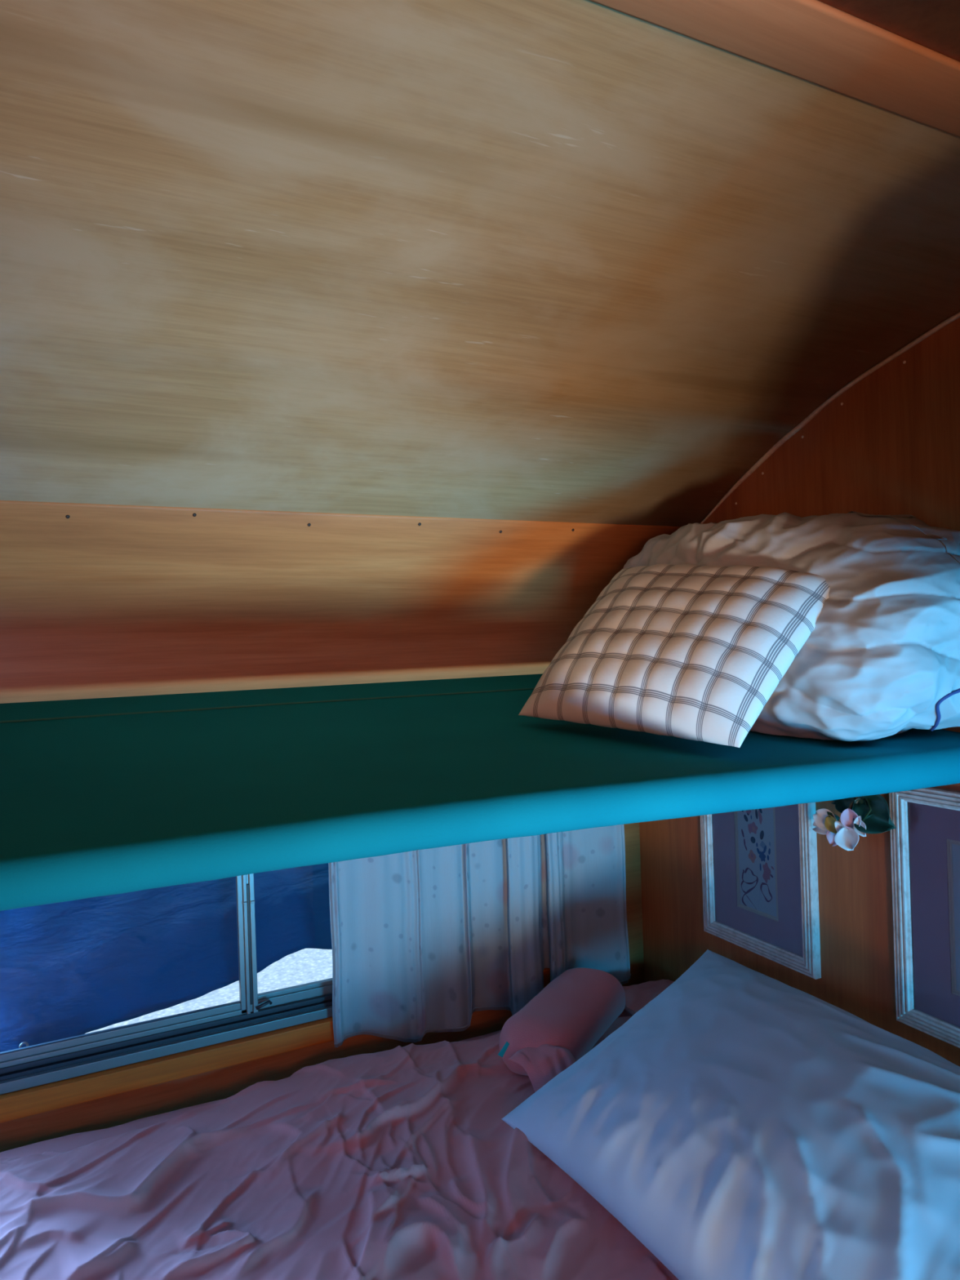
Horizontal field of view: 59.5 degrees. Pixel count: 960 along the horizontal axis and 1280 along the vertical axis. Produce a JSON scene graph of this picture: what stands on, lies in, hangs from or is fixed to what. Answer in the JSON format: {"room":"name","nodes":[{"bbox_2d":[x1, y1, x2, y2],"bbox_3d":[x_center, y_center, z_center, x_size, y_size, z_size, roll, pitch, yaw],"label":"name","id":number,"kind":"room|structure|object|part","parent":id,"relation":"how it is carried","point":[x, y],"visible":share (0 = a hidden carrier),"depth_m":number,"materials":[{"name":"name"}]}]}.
{"room":"camper trailer interior","nodes":[
{"label":"camper trailer interior","id":0,"kind":"room"},
{"bbox_2d":[0,500,681,1152],"bbox_3d":[-0.535,0.610,1.286,2.090,1.614,0.228,-2,0,-26],"label":"wall","id":1,"kind":"structure","parent":0,"point":[97,601],"depth_m":1.38,"materials":[{"name":"brown wood"}]},
{"bbox_2d":[0,873,332,1094],"bbox_3d":[-0.545,0.458,1.420,1.540,0.468,0.058,-2,0,-26],"label":"window","id":2,"kind":"structure","parent":1,"relation":"in","point":[255,1013],"depth_m":1.42,"materials":[{"name":"silver metal"}]},
{"bbox_3d":[-0.816,0.460,1.278,0.888,0.418,0.016,-2,0,-26],"label":"sash","id":3,"kind":"part","parent":2,"relation":"part of","materials":[{"name":"silver metal"}]},
{"bbox_2d":[0,862,332,1052],"bbox_3d":[-0.237,0.284,1.643,1.280,0.873,0.052,-2,0,-26],"label":"tarp","id":4,"kind":"object","parent":2,"relation":"hanging from","point":[68,969],"visible":0.13,"depth_m":1.47,"materials":[{"name":"blue plastic"}]},
{"bbox_3d":[-0.534,0.458,1.398,1.540,0.468,0.008,-2,0,-26],"label":"frame","id":5,"kind":"part","parent":2,"relation":"part of","materials":[{"name":"silver metal"}]},
{"bbox_3d":[-0.145,0.438,1.612,0.612,0.418,0.030,-2,0,-26],"label":"sash","id":6,"kind":"part","parent":2,"relation":"part of","materials":[{"name":"silver metal"}]},
{"bbox_2d":[0,968,550,1123],"bbox_3d":[-0.648,0.715,1.329,1.880,0.036,0.022,-2,0,-26],"label":"trim","id":7,"kind":"structure","parent":1,"relation":"attached to","point":[16,1104],"depth_m":1.38,"materials":[{"name":"brown wood"}]},
{"bbox_2d":[0,673,959,911],"bbox_3d":[-0.367,0.148,0.941,2.068,0.139,0.664,-2,0,-26],"label":"bunk","id":8,"kind":"object","parent":1,"relation":"attached to","point":[100,797],"visible":0.8,"depth_m":0.89,"materials":[{"name":"green fabric"}]},
{"bbox_2d":[518,564,830,747],"bbox_3d":[0.246,0.003,1.133,0.289,0.240,0.383,-2,0,-39],"label":"plaid cushion","id":9,"kind":"object","parent":8,"relation":"on","point":[687,651],"visible":1,"depth_m":1.06,"materials":[{"name":"white fabric"}]},
{"bbox_2d":[622,511,959,742],"bbox_3d":[0.425,-0.034,1.311,0.306,0.335,0.696,-2,0,-26],"label":"quilt","id":10,"kind":"object","parent":8,"relation":"on","point":[880,659],"visible":0.57,"depth_m":1.03,"materials":[{"name":"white fabric"}]},
{"bbox_3d":[-0.510,0.168,1.376,1.800,0.010,0.010,-2,0,-26],"label":"curtain rod","id":11,"kind":"object","parent":1,"relation":"attached to","visible":0},
{"bbox_2d":[328,824,631,1047],"bbox_3d":[0.024,0.450,1.632,0.646,0.592,0.050,-2,0,-29],"label":"curtain","id":12,"kind":"object","parent":11,"relation":"hanging from","point":[424,940],"visible":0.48,"depth_m":1.61,"materials":[{"name":"white fabric"}]},
{"bbox_2d":[0,0,959,526],"bbox_3d":[0.124,-0.344,-0.103,2.090,0.273,2.896,-2,0,-26],"label":"ceiling","id":13,"kind":"structure","parent":0,"point":[584,261],"depth_m":0.89,"materials":[{"name":"brown wood"}]},
{"bbox_2d":[639,317,959,1066],"bbox_3d":[1.044,0.429,0.462,0.026,1.874,3.112,-2,0,-26],"label":"wall","id":14,"kind":"structure","parent":0,"point":[889,444],"depth_m":1.33,"materials":[{"name":"brown wood"}]},
{"bbox_2d":[700,802,821,979],"bbox_3d":[0.498,0.388,1.524,0.017,0.360,0.272,-2,0,-26],"label":"framed print","id":15,"kind":"object","parent":14,"relation":"attached to","point":[760,866],"visible":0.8,"depth_m":1.50,"materials":[{"name":"white wood"}]},
{"bbox_2d":[589,0,959,137],"bbox_3d":[-0.145,-0.451,0.452,2.069,0.010,0.061,-2,0,-26],"label":"trim","id":16,"kind":"structure","parent":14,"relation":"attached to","point":[816,42],"depth_m":0.65,"materials":[{"name":"brown wood"}]},
{"bbox_2d":[700,311,959,524],"bbox_3d":[0.776,-0.359,0.927,0.010,0.270,1.624,-2,0,-26],"label":"trim","id":17,"kind":"structure","parent":14,"relation":"attached to","point":[953,317],"depth_m":1.35,"materials":[{"name":"brown wood"}]},
{"bbox_2d":[812,794,896,850],"bbox_3d":[0.571,0.257,1.295,0.065,0.140,0.149,-2,0,-14],"label":"flowers","id":18,"kind":"object","parent":14,"relation":"attached to","point":[869,814],"visible":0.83,"depth_m":1.28,"materials":[{"name":"white plant"}]},
{"bbox_3d":[0.588,0.247,1.286,0.011,0.056,0.049,-2,0,8],"label":"stem","id":19,"kind":"part","parent":18,"relation":"part of","materials":[{"name":"green plant"}]},
{"bbox_2d":[818,0,959,61],"bbox_3d":[0.318,-0.473,-0.482,2.069,0.010,2.021,-2,0,-26],"label":"ceiling","id":20,"kind":"structure","parent":14,"relation":"attached to","point":[934,24],"depth_m":0.63,"materials":[{"name":"brown wood"}]},
{"bbox_2d":[888,786,959,1048],"bbox_3d":[0.686,0.391,1.145,0.017,0.360,0.272,-2,0,-26],"label":"framed print","id":21,"kind":"object","parent":14,"relation":"attached to","point":[925,842],"visible":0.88,"depth_m":1.22,"materials":[{"name":"white wood"}]},
{"bbox_2d":[951,844,959,991],"bbox_3d":[0.691,0.391,1.147,0.001,0.214,0.096,-2,0,-26],"label":"art print","id":22,"kind":"object","parent":21,"relation":"attached to","point":[955,847],"depth_m":1.18,"materials":[{"name":"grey paper"}]},
{"bbox_3d":[0.144,1.406,-0.006,2.070,0.020,3.100,-2,0,-26],"label":"floor","id":23,"kind":"structure","parent":0,"visible":0},
{"bbox_2d":[0,1030,501,1158],"bbox_3d":[-0.277,1.077,0.820,2.066,0.663,1.206,-2,0,-26],"label":"bed","id":24,"kind":"object","parent":23,"relation":"on","point":[70,1142],"visible":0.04,"depth_m":1.29,"materials":[{"name":"brown wood"}]},
{"bbox_2d":[0,979,678,1279],"bbox_3d":[-0.274,0.728,0.803,2.021,0.075,1.205,-2,0,-26],"label":"comforter","id":25,"kind":"object","parent":24,"relation":"on","point":[399,1162],"visible":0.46,"depth_m":1.08,"materials":[{"name":"fabric"}]},
{"bbox_2d":[497,968,625,1092],"bbox_3d":[0.140,0.672,1.455,0.181,0.107,0.387,-2,0,18],"label":"bolster pillow","id":26,"kind":"object","parent":25,"relation":"on","point":[564,1021],"visible":0.88,"depth_m":1.40,"materials":[{"name":"pink fabric"}]},
{"bbox_2d":[501,949,959,1279],"bbox_3d":[0.397,0.611,1.080,0.559,0.165,0.880,-2,0,-26],"label":"pillow","id":27,"kind":"object","parent":25,"relation":"on","point":[743,1123],"visible":1,"depth_m":0.99,"materials":[{"name":"white fabric"}]},
{"label":"outside","id":28,"kind":"structure","parent":0,"visible":0},
{"bbox_2d":[84,948,332,1034],"bbox_3d":[-4.349,2.163,11.150,30.000,0.050,20.100,-2,0,-26],"label":"gravel ground","id":29,"kind":"structure","parent":28,"point":[304,966],"depth_m":5.03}
]}

